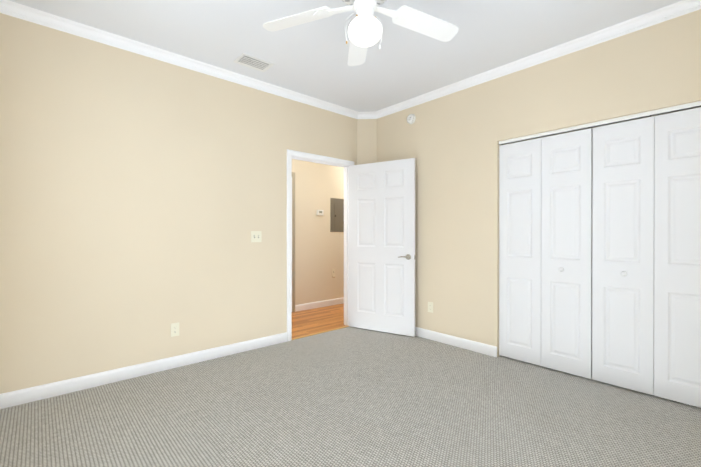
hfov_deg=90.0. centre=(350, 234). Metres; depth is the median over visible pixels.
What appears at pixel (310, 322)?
floor
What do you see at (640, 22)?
crown molding
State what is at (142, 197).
wall
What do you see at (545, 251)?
bifold closet door
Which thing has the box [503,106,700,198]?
door frame
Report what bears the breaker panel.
attached to the wall at (319, 251)
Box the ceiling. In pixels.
[9,0,681,111]
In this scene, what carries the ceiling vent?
in the ceiling
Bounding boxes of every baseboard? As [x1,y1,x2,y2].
[0,327,496,408]
[295,297,343,311]
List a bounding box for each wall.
[0,13,376,393]
[292,159,343,304]
[377,9,700,356]
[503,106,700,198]
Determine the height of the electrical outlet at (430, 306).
0.115 m
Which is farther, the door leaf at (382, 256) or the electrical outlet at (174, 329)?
the door leaf at (382, 256)
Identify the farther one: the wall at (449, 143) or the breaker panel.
the breaker panel
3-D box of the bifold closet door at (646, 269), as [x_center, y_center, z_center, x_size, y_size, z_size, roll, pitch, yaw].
[2.184,0.145,2.524,0.068,2.027,0.751,0,0,-42]
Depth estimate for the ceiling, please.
2.77 m
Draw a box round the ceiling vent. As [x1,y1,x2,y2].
[233,53,273,71]
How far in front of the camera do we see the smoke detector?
4.08 m
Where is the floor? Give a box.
[292,303,349,339]
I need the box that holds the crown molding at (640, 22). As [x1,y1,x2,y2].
[0,0,700,118]
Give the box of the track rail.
[499,101,700,144]
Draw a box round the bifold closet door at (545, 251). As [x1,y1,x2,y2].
[499,127,592,378]
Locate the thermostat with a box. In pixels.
[317,210,323,215]
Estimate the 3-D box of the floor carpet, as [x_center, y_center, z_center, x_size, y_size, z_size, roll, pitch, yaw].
[0.404,1.223,2.362,4.300,0.100,3.700,0,0,-42]
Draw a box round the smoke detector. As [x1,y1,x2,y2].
[407,114,415,123]
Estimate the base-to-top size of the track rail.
0.029 m
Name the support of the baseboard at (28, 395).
attached to the wall at (142, 197)
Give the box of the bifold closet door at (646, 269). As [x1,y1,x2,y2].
[592,107,700,407]
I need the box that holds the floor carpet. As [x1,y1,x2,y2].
[0,327,700,466]
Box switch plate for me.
[251,231,261,241]
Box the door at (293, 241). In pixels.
[292,172,294,311]
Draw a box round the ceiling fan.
[263,0,457,65]
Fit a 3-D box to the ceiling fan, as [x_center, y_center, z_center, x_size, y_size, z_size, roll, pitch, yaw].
[0.113,-1.345,2.085,1.280,0.462,1.235,0,0,-42]
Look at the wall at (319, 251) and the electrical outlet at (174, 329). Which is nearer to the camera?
the electrical outlet at (174, 329)
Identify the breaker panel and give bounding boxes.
[330,198,343,231]
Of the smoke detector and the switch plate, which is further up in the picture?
the smoke detector
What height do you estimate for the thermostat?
0.088 m
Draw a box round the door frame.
[287,149,353,341]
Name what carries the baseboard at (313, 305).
attached to the wall at (319, 251)
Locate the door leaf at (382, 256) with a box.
[349,158,415,336]
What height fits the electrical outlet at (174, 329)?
0.115 m
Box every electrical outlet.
[171,322,178,336]
[428,302,432,312]

